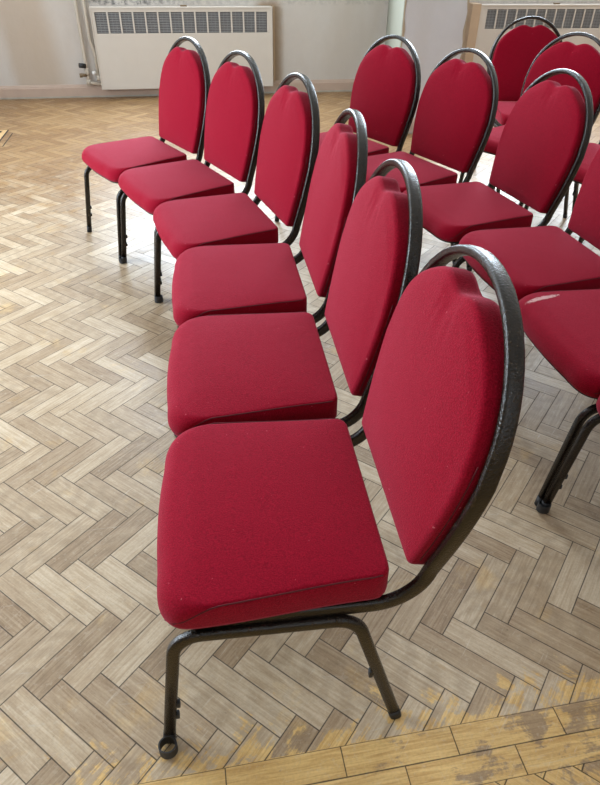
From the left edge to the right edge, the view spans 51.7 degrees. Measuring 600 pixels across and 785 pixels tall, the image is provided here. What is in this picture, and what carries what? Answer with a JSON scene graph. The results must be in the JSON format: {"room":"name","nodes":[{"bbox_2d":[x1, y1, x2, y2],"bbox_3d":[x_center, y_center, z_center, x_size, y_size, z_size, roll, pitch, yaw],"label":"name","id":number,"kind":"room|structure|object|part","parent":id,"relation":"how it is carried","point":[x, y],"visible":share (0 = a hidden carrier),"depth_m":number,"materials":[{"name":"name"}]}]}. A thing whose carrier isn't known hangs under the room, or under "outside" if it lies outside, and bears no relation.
{"room":"community hall","nodes":[
{"label":"community hall","id":0,"kind":"room"},
{"bbox_2d":[0,91,599,784],"bbox_3d":[1.197,-0.127,2.427,8.700,0.001,10.440,-6,37,-9],"label":"floor","id":1,"kind":"structure","parent":0,"point":[492,670],"depth_m":1.57,"materials":[{"name":"beige wood"}]},
{"bbox_2d":[0,130,12,145],"bbox_3d":[-2.697,-1.959,4.822,0.807,0.006,0.620,-6,37,-9],"label":"floor hatch","id":2,"kind":"object","parent":1,"relation":"on","point":[2,132],"visible":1,"depth_m":5.00,"materials":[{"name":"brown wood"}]},
{"bbox_3d":[-2.728,-1.954,4.819,0.745,0.002,0.600,-6,37,-9],"label":"panel","id":3,"kind":"part","parent":2,"relation":"part of","materials":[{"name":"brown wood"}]},
{"bbox_2d":[82,36,210,263],"bbox_3d":[-0.779,-1.233,3.106,0.637,0.929,0.521,-22,42,-28],"label":"chair","id":4,"kind":"object","parent":1,"relation":"on","point":[185,82],"visible":0.86,"depth_m":3.04,"materials":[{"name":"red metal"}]},
{"bbox_3d":[-1.116,-1.044,3.306,0.104,0.341,0.021,-19,41,-25],"label":"leg","id":5,"kind":"part","parent":4,"relation":"part of","materials":[{"name":"black metal"}]},
{"bbox_3d":[-0.860,-0.824,3.014,0.104,0.341,0.021,-25,44,-31],"label":"leg","id":6,"kind":"part","parent":4,"relation":"part of","materials":[{"name":"black metal"}]},
{"bbox_3d":[-0.841,-1.179,3.104,0.411,0.078,0.477,-22,42,-28],"label":"seat","id":7,"kind":"part","parent":4,"relation":"part of","materials":[{"name":"red fabric"}]},
{"bbox_3d":[-0.591,-1.472,3.103,0.137,0.443,0.459,-22,42,-28],"label":"backrest","id":8,"kind":"part","parent":4,"relation":"part of","materials":[{"name":"red fabric"}]},
{"bbox_3d":[-0.738,-1.398,3.031,0.517,0.574,0.501,-22,42,-28],"label":"frame","id":9,"kind":"part","parent":4,"relation":"part of","materials":[{"name":"black metal"}]},
{"bbox_2d":[118,50,264,302],"bbox_3d":[-0.502,-0.985,2.776,0.637,0.929,0.521,-19,41,-25],"label":"chair","id":10,"kind":"object","parent":1,"relation":"on","point":[235,107],"visible":0.93,"depth_m":2.70,"materials":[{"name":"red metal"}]},
{"bbox_3d":[-0.836,-0.808,2.992,0.104,0.341,0.021,-17,40,-22],"label":"leg","id":11,"kind":"part","parent":10,"relation":"part of","materials":[{"name":"black metal"}]},
{"bbox_3d":[-0.604,-0.580,2.688,0.104,0.341,0.021,-22,42,-28],"label":"leg","id":12,"kind":"part","parent":10,"relation":"part of","materials":[{"name":"black metal"}]},
{"bbox_3d":[-0.566,-0.934,2.777,0.411,0.078,0.477,-19,41,-25],"label":"seat","id":13,"kind":"part","parent":10,"relation":"part of","materials":[{"name":"red fabric"}]},
{"bbox_3d":[-0.306,-1.217,2.763,0.137,0.443,0.459,-19,41,-25],"label":"backrest","id":14,"kind":"part","parent":10,"relation":"part of","materials":[{"name":"red fabric"}]},
{"bbox_3d":[-0.459,-1.148,2.698,0.517,0.574,0.501,-19,41,-25],"label":"frame","id":15,"kind":"part","parent":10,"relation":"part of","materials":[{"name":"black metal"}]},
{"bbox_2d":[153,73,319,328],"bbox_3d":[-0.276,-0.703,2.398,0.637,0.929,0.521,-13,38,-18],"label":"chair","id":16,"kind":"object","parent":1,"relation":"on","point":[288,149],"visible":0.9,"depth_m":2.30,"materials":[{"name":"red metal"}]},
{"bbox_3d":[-0.592,-0.559,2.660,0.104,0.341,0.021,-10,38,-15],"label":"leg","id":17,"kind":"part","parent":16,"relation":"part of","materials":[{"name":"black metal"}]},
{"bbox_3d":[-0.344,-0.659,2.409,0.411,0.078,0.477,-13,38,-18],"label":"seat","id":18,"kind":"part","parent":16,"relation":"part of","materials":[{"name":"red fabric"}]},
{"bbox_3d":[-0.060,-0.914,2.358,0.137,0.443,0.459,-13,38,-18],"label":"backrest","id":19,"kind":"part","parent":16,"relation":"part of","materials":[{"name":"red fabric"}]},
{"bbox_3d":[-0.227,-0.862,2.315,0.517,0.574,0.501,-13,38,-18],"label":"frame","id":20,"kind":"part","parent":16,"relation":"part of","materials":[{"name":"black metal"}]},
{"bbox_2d":[172,108,367,435],"bbox_3d":[-0.140,-0.398,1.987,0.637,0.929,0.521,-4,37,-7],"label":"chair","id":21,"kind":"object","parent":1,"relation":"on","point":[237,278],"visible":0.88,"depth_m":1.87,"materials":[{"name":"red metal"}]},
{"bbox_3d":[-0.210,-0.363,2.011,0.411,0.078,0.477,-4,37,-7],"label":"seat","id":22,"kind":"part","parent":21,"relation":"part of","materials":[{"name":"red fabric"}]},
{"bbox_3d":[0.091,-0.579,1.906,0.137,0.443,0.459,-4,37,-7],"label":"backrest","id":23,"kind":"part","parent":21,"relation":"part of","materials":[{"name":"red fabric"}]},
{"bbox_3d":[-0.086,-0.550,1.895,0.517,0.574,0.501,-4,37,-7],"label":"frame","id":24,"kind":"part","parent":21,"relation":"part of","materials":[{"name":"black metal"}]},
{"bbox_2d":[167,159,422,437],"bbox_3d":[-0.069,-0.103,1.589,0.637,0.929,0.521,-4,37,-7],"label":"chair","id":25,"kind":"object","parent":1,"relation":"on","point":[260,366],"visible":0.9,"depth_m":1.47,"materials":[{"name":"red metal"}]},
{"bbox_3d":[-0.140,-0.069,1.613,0.411,0.078,0.477,-4,37,-7],"label":"seat","id":26,"kind":"part","parent":25,"relation":"part of","materials":[{"name":"red fabric"}]},
{"bbox_3d":[0.162,-0.282,1.505,0.137,0.443,0.459,-4,37,-7],"label":"backrest","id":27,"kind":"part","parent":25,"relation":"part of","materials":[{"name":"red fabric"}]},
{"bbox_3d":[-0.016,-0.255,1.496,0.517,0.574,0.501,-4,37,-7],"label":"frame","id":28,"kind":"part","parent":25,"relation":"part of","materials":[{"name":"black metal"}]},
{"bbox_2d":[157,244,524,758],"bbox_3d":[-0.003,0.187,1.196,0.637,0.929,0.521,-4,37,-6],"label":"chair","id":29,"kind":"object","parent":1,"relation":"on","point":[265,527],"visible":1,"depth_m":1.08,"materials":[{"name":"red fabric"}]},
{"bbox_3d":[-0.223,0.552,1.161,0.104,0.341,0.021,-6,37,-9],"label":"leg","id":30,"kind":"part","parent":29,"relation":"part of","materials":[{"name":"black metal"}]},
{"bbox_3d":[-0.054,0.412,1.086,0.233,0.024,0.018,-4,37,-6],"label":"rail","id":31,"kind":"part","parent":29,"relation":"part of","materials":[{"name":"black metal"}]},
{"bbox_3d":[-0.074,0.222,1.220,0.411,0.078,0.477,-4,37,-6],"label":"seat","id":32,"kind":"part","parent":29,"relation":"part of","materials":[{"name":"red fabric"}]},
{"bbox_3d":[0.051,0.036,1.103,0.517,0.574,0.501,-4,37,-6],"label":"frame","id":33,"kind":"part","parent":29,"relation":"part of","materials":[{"name":"black metal"}]},
{"bbox_3d":[0.135,0.534,1.199,0.154,0.349,0.021,-1,36,-2],"label":"leg","id":34,"kind":"part","parent":29,"relation":"part of","materials":[{"name":"black metal"}]},
{"bbox_3d":[0.228,0.009,1.112,0.137,0.443,0.459,-4,37,-6],"label":"backrest","id":35,"kind":"part","parent":29,"relation":"part of","materials":[{"name":"red fabric"}]},
{"bbox_2d":[275,35,420,220],"bbox_3d":[0.242,-1.334,3.265,0.637,0.929,0.521,-21,42,-27],"label":"chair","id":36,"kind":"object","parent":1,"relation":"on","point":[387,82],"visible":0.59,"depth_m":3.19,"materials":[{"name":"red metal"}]},
{"bbox_3d":[0.180,-1.281,3.264,0.411,0.078,0.477,-21,42,-27],"label":"seat","id":37,"kind":"part","parent":36,"relation":"part of","materials":[{"name":"red fabric"}]},
{"bbox_3d":[0.432,-1.571,3.259,0.137,0.443,0.459,-21,42,-27],"label":"backrest","id":38,"kind":"part","parent":36,"relation":"part of","materials":[{"name":"red fabric"}]},
{"bbox_3d":[0.284,-1.498,3.189,0.517,0.574,0.501,-21,42,-27],"label":"frame","id":39,"kind":"part","parent":36,"relation":"part of","materials":[{"name":"black metal"}]},
{"bbox_2d":[366,48,498,263],"bbox_3d":[0.516,-1.084,2.931,0.637,0.929,0.521,-18,41,-24],"label":"chair","id":40,"kind":"object","parent":1,"relation":"on","point":[456,112],"visible":0.64,"depth_m":2.86,"materials":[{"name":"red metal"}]},
{"bbox_3d":[0.451,-1.033,2.934,0.411,0.078,0.477,-18,41,-24],"label":"seat","id":41,"kind":"part","parent":40,"relation":"part of","materials":[{"name":"red fabric"}]},
{"bbox_3d":[0.715,-1.313,2.915,0.137,0.443,0.459,-18,41,-24],"label":"backrest","id":42,"kind":"part","parent":40,"relation":"part of","materials":[{"name":"red fabric"}]},
{"bbox_3d":[0.560,-1.246,2.853,0.517,0.574,0.501,-18,41,-24],"label":"frame","id":43,"kind":"part","parent":40,"relation":"part of","materials":[{"name":"black metal"}]},
{"bbox_2d":[403,68,593,270],"bbox_3d":[0.741,-0.806,2.559,0.637,0.929,0.521,-10,38,-14],"label":"chair","id":44,"kind":"object","parent":1,"relation":"on","point":[544,141],"visible":0.81,"depth_m":2.45,"materials":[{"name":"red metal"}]},
{"bbox_3d":[0.671,-0.764,2.574,0.411,0.078,0.477,-10,38,-14],"label":"seat","id":45,"kind":"part","parent":44,"relation":"part of","materials":[{"name":"red fabric"}]},
{"bbox_3d":[0.791,-0.962,2.473,0.517,0.574,0.501,-10,38,-14],"label":"frame","id":46,"kind":"part","parent":44,"relation":"part of","materials":[{"name":"black metal"}]},
{"bbox_3d":[0.962,-1.007,2.505,0.137,0.443,0.459,-10,38,-14],"label":"backrest","id":47,"kind":"part","parent":44,"relation":"part of","materials":[{"name":"red fabric"}]},
{"bbox_2d":[476,16,561,188],"bbox_3d":[1.504,-1.876,4.027,0.521,0.929,0.637,0,36,-1],"label":"chair","id":48,"kind":"object","parent":1,"relation":"on","point":[512,57],"visible":0.29,"depth_m":4.04,"materials":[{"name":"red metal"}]},
{"bbox_3d":[1.497,-1.800,3.996,0.477,0.078,0.411,0,36,-1],"label":"seat","id":49,"kind":"part","parent":48,"relation":"part of","materials":[{"name":"red fabric"}]},
{"bbox_3d":[1.498,-2.050,3.964,0.501,0.574,0.517,0,36,-1],"label":"frame","id":50,"kind":"part","parent":48,"relation":"part of","materials":[{"name":"black metal"}]},
{"bbox_3d":[1.495,-2.171,4.097,0.459,0.443,0.137,0,36,-1],"label":"backrest","id":51,"kind":"part","parent":48,"relation":"part of","materials":[{"name":"red fabric"}]},
{"bbox_2d":[452,148,599,300],"bbox_3d":[0.887,-0.501,2.148,0.637,0.929,0.521,-6,37,-10],"label":"chair","id":52,"kind":"object","parent":1,"relation":"on","point":[536,259],"visible":0.75,"depth_m":2.16,"materials":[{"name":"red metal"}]},
{"bbox_3d":[0.597,-0.387,2.452,0.104,0.341,0.021,-4,37,-7],"label":"leg","id":53,"kind":"part","parent":52,"relation":"part of","materials":[{"name":"black metal"}]},
{"bbox_3d":[0.817,-0.463,2.168,0.411,0.078,0.477,-6,37,-10],"label":"seat","id":54,"kind":"part","parent":52,"relation":"part of","materials":[{"name":"red fabric"}]},
{"bbox_3d":[0.940,-0.654,2.058,0.517,0.574,0.501,-6,37,-10],"label":"frame","id":55,"kind":"part","parent":52,"relation":"part of","materials":[{"name":"black metal"}]},
{"bbox_3d":[1.115,-0.689,2.078,0.137,0.443,0.459,-6,37,-10],"label":"backrest","id":56,"kind":"part","parent":52,"relation":"part of","materials":[{"name":"red fabric"}]},
{"bbox_2d":[458,32,599,217],"bbox_3d":[1.288,-1.443,3.436,0.637,0.929,0.521,-26,44,-32],"label":"chair","id":57,"kind":"object","parent":1,"relation":"on","point":[584,59],"visible":0.31,"depth_m":3.37,"materials":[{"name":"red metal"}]},
{"bbox_3d":[0.948,-1.235,3.609,0.104,0.341,0.021,-23,43,-29],"label":"leg","id":58,"kind":"part","parent":57,"relation":"part of","materials":[{"name":"black metal"}]},
{"bbox_3d":[1.230,-1.386,3.429,0.411,0.078,0.477,-26,44,-32],"label":"seat","id":59,"kind":"part","parent":57,"relation":"part of","materials":[{"name":"red fabric"}]},
{"bbox_3d":[1.326,-1.610,3.363,0.517,0.574,0.501,-26,44,-32],"label":"frame","id":60,"kind":"part","parent":57,"relation":"part of","materials":[{"name":"black metal"}]},
{"bbox_3d":[1.462,-1.693,3.447,0.137,0.443,0.459,-26,44,-32],"label":"backrest","id":61,"kind":"part","parent":57,"relation":"part of","materials":[{"name":"red fabric"}]},
{"bbox_3d":[1.515,-1.162,3.529,0.154,0.349,0.021,-22,42,-28],"label":"leg","id":62,"kind":"part","parent":57,"relation":"part of","materials":[{"name":"black metal"}]},
{"bbox_2d":[519,289,599,513],"bbox_3d":[0.949,-0.198,1.739,0.637,0.929,0.521,-5,37,-8],"label":"chair","id":63,"kind":"object","parent":1,"relation":"on","point":[563,326],"visible":0.87,"depth_m":1.73,"materials":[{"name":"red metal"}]},
{"bbox_3d":[0.879,-0.163,1.762,0.411,0.078,0.477,-5,37,-8],"label":"seat","id":64,"kind":"part","parent":63,"relation":"part of","materials":[{"name":"red fabric"}]},
{"bbox_3d":[0.737,0.170,1.699,0.104,0.341,0.021,-7,37,-11],"label":"leg","id":65,"kind":"part","parent":63,"relation":"part of","materials":[{"name":"black metal"}]},
{"bbox_2d":[519,141,599,242],"bbox_3d":[1.544,-1.201,3.112,0.637,0.929,0.521,-15,39,-20],"label":"chair","id":66,"kind":"object","parent":1,"relation":"on","point":[592,148],"visible":0.23,"depth_m":3.09,"materials":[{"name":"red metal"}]},
{"bbox_3d":[1.544,-1.132,3.489,0.154,0.349,0.021,-19,41,-24],"label":"leg","id":67,"kind":"part","parent":66,"relation":"part of","materials":[{"name":"black metal"}]},
{"bbox_3d":[1.477,-1.154,3.119,0.411,0.078,0.477,-15,39,-20],"label":"seat","id":68,"kind":"part","parent":66,"relation":"part of","materials":[{"name":"red fabric"}]},
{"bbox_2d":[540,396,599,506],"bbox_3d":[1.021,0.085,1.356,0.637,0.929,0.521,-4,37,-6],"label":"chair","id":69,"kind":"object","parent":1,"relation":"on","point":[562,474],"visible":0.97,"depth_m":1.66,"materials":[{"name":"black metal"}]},
{"bbox_3d":[0.951,0.120,1.381,0.411,0.078,0.477,-4,37,-6],"label":"seat","id":70,"kind":"part","parent":69,"relation":"part of","materials":[{"name":"red fabric"}]},
{"bbox_2d":[0,0,599,85],"bbox_3d":[0.274,-4.988,5.377,8.700,4.300,0.250,-6,37,-9],"label":"wall","id":71,"kind":"structure","parent":0,"point":[40,44],"depth_m":6.05,"materials":[{"name":"paint"}]},
{"bbox_2d":[73,0,100,85],"bbox_3d":[-2.016,-4.691,4.842,0.192,4.181,0.077,-6,37,-9],"label":"pipe","id":72,"kind":"object","parent":71,"relation":"attached to","point":[86,74],"visible":0.96,"depth_m":5.93,"materials":[{"name":"beige paint"}]},
{"bbox_3d":[-2.096,-3.144,5.960,0.063,0.051,0.042,-23,43,-29],"label":"valve knob","id":73,"kind":"part","parent":72,"relation":"part of","materials":[{"name":"black rubber"}]},
{"bbox_2d":[82,0,100,80],"bbox_3d":[-1.962,-4.722,4.846,0.079,4.135,0.049,-21,42,-27],"label":"pipe","id":74,"kind":"object","parent":71,"relation":"attached to","point":[83,1],"visible":0.94,"depth_m":5.87,"materials":[{"name":"beige paint"}]},
{"bbox_2d":[0,79,354,99],"bbox_3d":[-1.566,-3.045,6.228,4.965,0.116,0.026,-6,37,-9],"label":"baseboard","id":75,"kind":"structure","parent":71,"relation":"attached to","point":[323,85],"depth_m":6.16,"materials":[{"name":"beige paint"}]},
{"bbox_2d":[89,5,272,89],"bbox_3d":[-1.111,-3.360,6.027,1.690,0.702,0.134,-6,37,-9],"label":"heater","id":76,"kind":"object","parent":71,"relation":"attached to","point":[133,44],"visible":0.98,"depth_m":5.93,"materials":[{"name":"beige metal"}]},
{"bbox_2d":[94,12,266,33],"bbox_3d":[-1.107,-3.507,5.869,1.619,0.203,0.046,-6,37,-9],"label":"grille","id":77,"kind":"object","parent":76,"relation":"attached to","point":[104,22],"depth_m":5.87,"materials":[{"name":"grey metal"}]},
{"bbox_2d":[272,6,274,81],"bbox_3d":[-0.264,-3.469,6.176,0.018,0.657,0.074,-6,37,-9],"label":"trim","id":78,"kind":"structure","parent":71,"relation":"attached to","point":[273,7],"depth_m":6.12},
{"bbox_2d":[461,2,481,62],"bbox_3d":[1.752,-3.649,6.442,0.095,0.682,0.159,-6,37,-9],"label":"trim","id":79,"kind":"structure","parent":71,"relation":"attached to","point":[474,10],"depth_m":6.32,"materials":[{"name":"beige wood"}]},
{"bbox_2d":[473,3,599,70],"bbox_3d":[2.643,-3.722,6.603,1.705,0.737,0.134,-6,37,-9],"label":"heater","id":80,"kind":"object","parent":71,"relation":"attached to","point":[494,17],"visible":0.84,"depth_m":6.41,"materials":[{"name":"beige metal"}]},
{"bbox_2d":[485,9,599,28],"bbox_3d":[2.686,-3.888,6.441,1.636,0.203,0.046,-6,37,-9],"label":"grille","id":81,"kind":"object","parent":80,"relation":"attached to","point":[494,18],"depth_m":6.41,"materials":[{"name":"grey metal"}]},
{"bbox_2d":[385,0,404,47],"bbox_3d":[0.850,-4.479,4.614,0.003,4.200,1.808,2,36,2],"label":"wall","id":82,"kind":"structure","parent":0,"point":[395,14],"depth_m":5.35,"materials":[{"name":"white paint"}]},
{"bbox_2d":[401,0,406,47],"bbox_3d":[0.802,-3.270,4.381,0.022,2.470,0.005,-6,37,-9],"label":"trim","id":83,"kind":"structure","parent":82,"relation":"attached to","point":[403,28],"depth_m":4.72,"materials":[{"name":"paint"}]},
{"bbox_2d":[400,0,467,117],"bbox_3d":[0.895,-4.442,4.649,0.510,4.300,1.762,-6,37,-9],"label":"wall pier","id":84,"kind":"object","parent":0,"point":[434,28],"depth_m":4.78,"materials":[{"name":"grey paint"}]},
{"bbox_2d":[408,118,414,133],"bbox_3d":[1.028,-2.235,5.184,0.550,0.116,0.026,-6,37,-9],"label":"baseboard","id":85,"kind":"object","parent":84,"relation":"attached to","point":[413,121],"depth_m":5.17,"materials":[{"name":"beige paint"}]},
{"bbox_2d":[460,0,469,58],"bbox_3d":[1.282,-3.317,4.454,0.024,2.470,0.005,-6,37,-9],"label":"trim","id":86,"kind":"structure","parent":84,"relation":"attached to","point":[468,1],"depth_m":4.80,"materials":[{"name":"paint"}]}
]}

